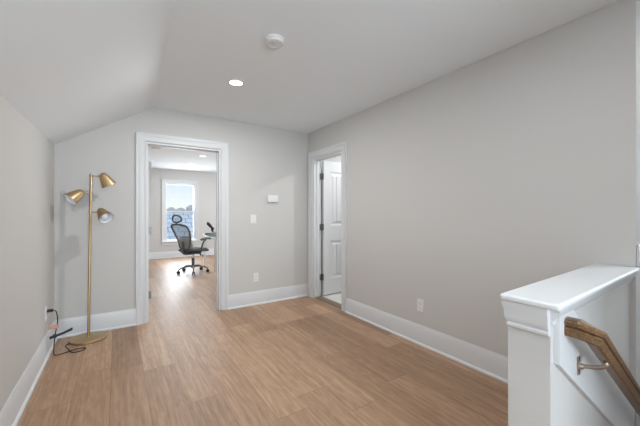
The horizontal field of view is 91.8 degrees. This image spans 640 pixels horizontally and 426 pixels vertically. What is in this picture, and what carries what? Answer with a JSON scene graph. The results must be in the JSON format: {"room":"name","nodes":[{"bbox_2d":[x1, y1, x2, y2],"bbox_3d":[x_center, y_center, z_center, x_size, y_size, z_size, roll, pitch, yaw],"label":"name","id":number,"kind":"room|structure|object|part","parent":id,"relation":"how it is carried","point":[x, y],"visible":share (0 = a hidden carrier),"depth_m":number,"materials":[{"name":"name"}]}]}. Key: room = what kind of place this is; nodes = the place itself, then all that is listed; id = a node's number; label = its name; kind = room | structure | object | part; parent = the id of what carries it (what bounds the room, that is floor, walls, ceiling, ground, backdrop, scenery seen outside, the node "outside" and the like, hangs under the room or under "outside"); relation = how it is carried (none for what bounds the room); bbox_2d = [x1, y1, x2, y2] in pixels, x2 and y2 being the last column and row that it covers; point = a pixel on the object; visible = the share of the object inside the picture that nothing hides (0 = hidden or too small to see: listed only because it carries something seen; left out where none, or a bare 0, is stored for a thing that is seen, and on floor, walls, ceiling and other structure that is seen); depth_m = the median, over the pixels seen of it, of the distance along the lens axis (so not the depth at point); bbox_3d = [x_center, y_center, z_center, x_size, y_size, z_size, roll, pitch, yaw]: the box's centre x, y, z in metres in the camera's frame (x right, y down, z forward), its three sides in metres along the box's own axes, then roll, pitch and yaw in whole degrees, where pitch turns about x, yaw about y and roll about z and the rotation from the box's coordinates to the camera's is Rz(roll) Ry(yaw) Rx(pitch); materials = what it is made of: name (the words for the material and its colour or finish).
{"room":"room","nodes":[
{"label":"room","id":0,"kind":"room"},
{"bbox_2d":[0,94,53,411],"bbox_3d":[-0.759,0.240,0.101,0.120,2.000,7.000,0,0,-33],"label":"wall","id":1,"kind":"structure","parent":0,"point":[26,155],"depth_m":2.04,"materials":[{"name":"grey paint"}]},
{"bbox_2d":[0,320,57,425],"bbox_3d":[-0.696,1.150,0.142,0.030,0.180,7.000,0,0,-33],"label":"baseboard","id":2,"kind":"structure","parent":1,"relation":"attached to","point":[11,413],"depth_m":2.06,"materials":[{"name":"white paint"}]},
{"bbox_2d":[149,168,215,251],"bbox_3d":[-3.517,-0.070,9.100,5.360,2.620,0.140,0,0,-33],"label":"wall","id":3,"kind":"structure","parent":0,"point":[207,180],"depth_m":8.71,"materials":[{"name":"grey paint"}]},
{"bbox_2d":[161,179,199,244],"bbox_3d":[-3.952,-0.021,8.779,1.000,1.813,0.180,0,0,-33],"label":"window","id":4,"kind":"structure","parent":3,"relation":"in","point":[195,184],"depth_m":8.74,"materials":[{"name":"white paint"}]},
{"bbox_3d":[-3.980,-0.416,8.821,0.764,0.832,0.030,0,0,-33],"label":"sash","id":5,"kind":"part","parent":4,"relation":"part of","materials":[{"name":"white paint"}]},
{"bbox_3d":[-3.963,0.360,8.796,0.764,0.840,0.030,0,0,-33],"label":"sash","id":6,"kind":"part","parent":4,"relation":"part of","materials":[{"name":"white paint"}]},
{"bbox_2d":[149,249,213,258],"bbox_3d":[-3.520,1.150,8.996,5.240,0.180,0.030,0,0,-33],"label":"baseboard","id":7,"kind":"structure","parent":3,"relation":"attached to","point":[168,254],"depth_m":8.59,"materials":[{"name":"white paint"}]},
{"bbox_2d":[149,146,215,172],"bbox_3d":[-2.075,-1.360,6.787,5.480,0.300,5.590,0,0,-33],"label":"ceiling","id":8,"kind":"structure","parent":0,"point":[165,158],"depth_m":7.08,"materials":[{"name":"white paint"}]},
{"bbox_2d":[54,107,340,322],"bbox_3d":[-0.566,-0.070,4.481,5.240,2.620,0.120,0,0,-33],"label":"wall","id":9,"kind":"structure","parent":0,"point":[264,161],"depth_m":3.55,"materials":[{"name":"grey paint"}]},
{"bbox_2d":[55,309,135,338],"bbox_3d":[-2.327,1.150,3.240,0.694,0.180,0.030,0,0,-33],"label":"baseboard","id":10,"kind":"structure","parent":9,"relation":"attached to","point":[124,318],"depth_m":3.25,"materials":[{"name":"white paint"}]},
{"bbox_2d":[136,131,228,324],"bbox_3d":[-1.861,0.170,4.098,1.024,2.141,0.948,0,0,-33],"label":"door","id":11,"kind":"structure","parent":9,"relation":"in","point":[141,137],"depth_m":3.55,"materials":[{"name":"white paint"}]},
{"bbox_2d":[251,215,255,222],"bbox_3d":[-0.898,0.082,4.186,0.080,0.118,0.012,0,0,-33],"label":"light switch","id":12,"kind":"object","parent":9,"relation":"attached to","point":[253,217],"visible":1,"depth_m":4.18,"materials":[{"name":"white plastic"}]},
{"bbox_2d":[253,273,257,281],"bbox_3d":[-0.870,0.873,4.205,0.074,0.118,0.010,0,0,-33],"label":"wall outlet","id":13,"kind":"object","parent":9,"relation":"attached to","point":[255,275],"visible":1,"depth_m":4.20,"materials":[{"name":"white plastic"}]},
{"bbox_2d":[229,284,307,308],"bbox_3d":[-0.677,1.150,4.320,1.202,0.180,0.030,0,0,-33],"label":"baseboard","id":14,"kind":"structure","parent":9,"relation":"attached to","point":[246,299],"depth_m":4.28,"materials":[{"name":"white paint"}]},
{"bbox_2d":[268,195,277,202],"bbox_3d":[-0.660,-0.195,4.332,0.152,0.104,0.027,0,0,-33],"label":"thermostat","id":15,"kind":"object","parent":9,"relation":"attached to","point":[271,198],"visible":1,"depth_m":4.32,"materials":[{"name":"white plastic"}]},
{"bbox_2d":[17,255,507,425],"bbox_3d":[-0.123,1.359,3.804,5.240,0.262,12.700,0,0,-33],"label":"floor","id":16,"kind":"structure","parent":0,"point":[302,361],"depth_m":2.40,"materials":[{"name":"brown wood"}]},
{"bbox_2d":[47,173,115,355],"bbox_3d":[-2.228,0.418,2.951,0.396,1.646,0.522,0,0,-11],"label":"floor lamp","id":17,"kind":"object","parent":16,"relation":"on","point":[104,216],"visible":1,"depth_m":3.04,"materials":[{"name":"gold metal"}]},
{"bbox_3d":[-2.283,1.046,2.789,0.271,0.393,0.210,0,0,25],"label":"cord","id":18,"kind":"part","parent":17,"relation":"part of","materials":[{"name":"black rubber"}]},
{"bbox_3d":[-2.336,-0.150,2.941,0.156,0.155,0.138,0,0,-33],"label":"lamp shade","id":19,"kind":"part","parent":17,"relation":"part of","materials":[{"name":"gold metal"}]},
{"bbox_3d":[-2.142,0.015,3.061,0.104,0.097,0.068,0,0,8],"label":"bulb","id":20,"kind":"part","parent":17,"relation":"part of","materials":[{"name":"white glass"}]},
{"bbox_3d":[-2.121,0.026,3.065,0.139,0.154,0.156,0,0,-33],"label":"lamp shade","id":21,"kind":"part","parent":17,"relation":"part of","materials":[{"name":"gold metal"}]},
{"bbox_3d":[-2.151,-0.326,3.142,0.145,0.159,0.133,0,0,-33],"label":"lamp shade","id":22,"kind":"part","parent":17,"relation":"part of","materials":[{"name":"gold metal"}]},
{"bbox_2d":[171,214,210,274],"bbox_3d":[-2.680,0.633,6.432,0.652,1.213,0.761,0,0,26],"label":"office chair","id":23,"kind":"object","parent":16,"relation":"on","point":[186,247],"visible":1,"depth_m":6.29,"materials":[{"name":"grey plastic"}]},
{"bbox_3d":[-2.787,0.484,6.211,0.490,0.552,0.251,0,0,26],"label":"frame","id":24,"kind":"part","parent":23,"relation":"part of","materials":[{"name":"grey plastic"}]},
{"bbox_3d":[-2.646,0.776,6.503,0.490,0.090,0.530,0,0,26],"label":"seat","id":25,"kind":"part","parent":23,"relation":"part of","materials":[{"name":"grey fabric"}]},
{"bbox_3d":[-2.424,0.681,6.370,0.120,0.300,0.146,0,0,26],"label":"armrest","id":26,"kind":"part","parent":23,"relation":"part of","materials":[{"name":"grey plastic"}]},
{"bbox_2d":[204,235,215,271],"bbox_3d":[-2.229,0.876,7.086,0.600,0.727,0.980,0,0,-33],"label":"desk","id":27,"kind":"object","parent":16,"relation":"on","point":[211,236],"visible":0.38,"depth_m":6.66,"materials":[{"name":"white wood"}]},
{"bbox_3d":[-2.722,0.883,7.327,0.038,0.714,0.038,0,0,-33],"label":"leg","id":28,"kind":"part","parent":27,"relation":"part of","materials":[{"name":"white"}]},
{"bbox_2d":[204,222,215,234],"bbox_3d":[-2.550,0.358,7.221,0.270,0.309,0.200,0,0,-18],"label":"computer monitor","id":29,"kind":"object","parent":27,"relation":"on","point":[208,223],"visible":0.91,"depth_m":7.17,"materials":[{"name":"grey plastic"}]},
{"bbox_3d":[-2.206,0.883,6.538,0.038,0.714,0.038,0,0,-33],"label":"leg","id":30,"kind":"part","parent":27,"relation":"part of","materials":[{"name":"white"}]},
{"bbox_2d":[0,0,618,144],"bbox_3d":[1.455,-0.935,1.502,5.360,1.149,7.120,0,0,-33],"label":"ceiling","id":31,"kind":"structure","parent":0,"point":[71,68],"depth_m":2.13,"materials":[{"name":"white paint"}]},
{"bbox_2d":[227,79,244,85],"bbox_3d":[-0.781,-1.212,2.883,0.164,0.010,0.164,0,0,-33],"label":"recessed light","id":32,"kind":"object","parent":31,"relation":"in","point":[234,82],"visible":1,"depth_m":2.88,"materials":[{"name":"white plastic"}]},
{"bbox_2d":[230,80,241,84],"bbox_3d":[-0.781,-1.213,2.883,0.116,0.004,0.116,0,0,-33],"label":"diffuser","id":33,"kind":"object","parent":32,"relation":"attached to","point":[232,82],"depth_m":2.88,"materials":[{"name":"white"}]},
{"bbox_2d":[265,34,283,47],"bbox_3d":[-0.318,-1.200,2.176,0.136,0.038,0.136,0,0,-33],"label":"smoke detector","id":34,"kind":"object","parent":31,"relation":"attached to","point":[272,40],"visible":1,"depth_m":2.14,"materials":[{"name":"white plastic"}]},
{"bbox_2d":[308,0,639,425],"bbox_3d":[0.837,-0.070,3.223,0.130,2.620,3.522,0,0,-33],"label":"wall","id":35,"kind":"structure","parent":0,"point":[516,166],"depth_m":2.33,"materials":[{"name":"grey paint"}]},
{"bbox_2d":[308,141,346,311],"bbox_3d":[0.418,0.174,4.457,0.833,2.132,0.896,0,0,-33],"label":"door","id":36,"kind":"structure","parent":35,"relation":"in","point":[333,176],"depth_m":4.58,"materials":[{"name":"white paint"}]},
{"bbox_3d":[0.312,0.180,4.779,0.432,1.608,0.033,0,0,-36],"label":"panel","id":37,"kind":"part","parent":36,"relation":"part of","materials":[{"name":"white paint"}]},
{"bbox_2d":[417,298,423,312],"bbox_3d":[0.947,0.873,2.926,0.010,0.118,0.074,0,0,-33],"label":"wall outlet","id":38,"kind":"object","parent":35,"relation":"attached to","point":[420,303],"visible":1,"depth_m":2.92,"materials":[{"name":"white plastic"}]},
{"bbox_2d":[345,298,507,383],"bbox_3d":[0.996,1.150,2.834,0.030,0.180,2.452,0,0,-33],"label":"baseboard","id":39,"kind":"structure","parent":35,"relation":"attached to","point":[490,363],"depth_m":2.76,"materials":[{"name":"white paint"}]},
{"bbox_2d":[636,244,639,265],"bbox_3d":[1.796,0.235,1.739,0.090,0.120,0.012,0,0,-33],"label":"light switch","id":40,"kind":"structure","parent":35,"relation":"attached to","point":[637,245],"depth_m":1.72,"materials":[{"name":"white paint"}]},
{"bbox_2d":[500,263,639,425],"bbox_3d":[1.212,1.220,1.429,1.207,1.841,0.188,0,0,-35],"label":"wall","id":41,"kind":"structure","parent":0,"point":[545,388],"depth_m":1.16,"materials":[{"name":"white paint"}]},
{"bbox_3d":[1.206,0.371,1.447,1.197,0.097,0.145,0,0,-35],"label":"moulding","id":42,"kind":"part","parent":41,"relation":"part of","materials":[{"name":"white paint"}]},
{"bbox_3d":[1.269,0.352,1.384,1.166,0.059,0.030,0,0,-35],"label":"bed moulding","id":43,"kind":"part","parent":41,"relation":"part of","materials":[{"name":"white paint"}]},
{"bbox_2d":[564,316,639,416],"bbox_3d":[1.392,0.811,1.401,1.250,0.889,0.108,0,0,-36],"label":"handrail","id":44,"kind":"object","parent":41,"relation":"attached to","point":[598,340],"visible":1,"depth_m":1.09,"materials":[{"name":"brown wood"}]},
{"label":"outside","id":45,"kind":"structure","parent":0,"visible":0},
{"bbox_3d":[-38.997,6.340,77.856,140.000,0.200,147.000,0,0,-33],"label":"ground","id":46,"kind":"structure","parent":45,"visible":0},
{"bbox_2d":[167,207,180,210],"bbox_3d":[-37.761,2.336,80.240,4.282,7.808,4.203,0,0,19],"label":"tree","id":47,"kind":"object","parent":46,"relation":"on","point":[170,208],"visible":0.11,"depth_m":79.81,"materials":[{"name":"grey plant"}]},
{"bbox_2d":[167,213,192,239],"bbox_3d":[-9.376,3.050,22.546,8.800,6.380,10.400,0,0,-33],"label":"house","id":48,"kind":"structure","parent":46,"relation":"on","point":[181,231],"depth_m":20.47,"materials":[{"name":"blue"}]},
{"bbox_2d":[186,205,192,210],"bbox_3d":[-33.828,2.006,83.599,4.282,8.469,4.203,0,0,-17],"label":"tree","id":49,"kind":"object","parent":46,"relation":"on","point":[190,207],"visible":0.07,"depth_m":82.14,"materials":[{"name":"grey plant"}]}
]}

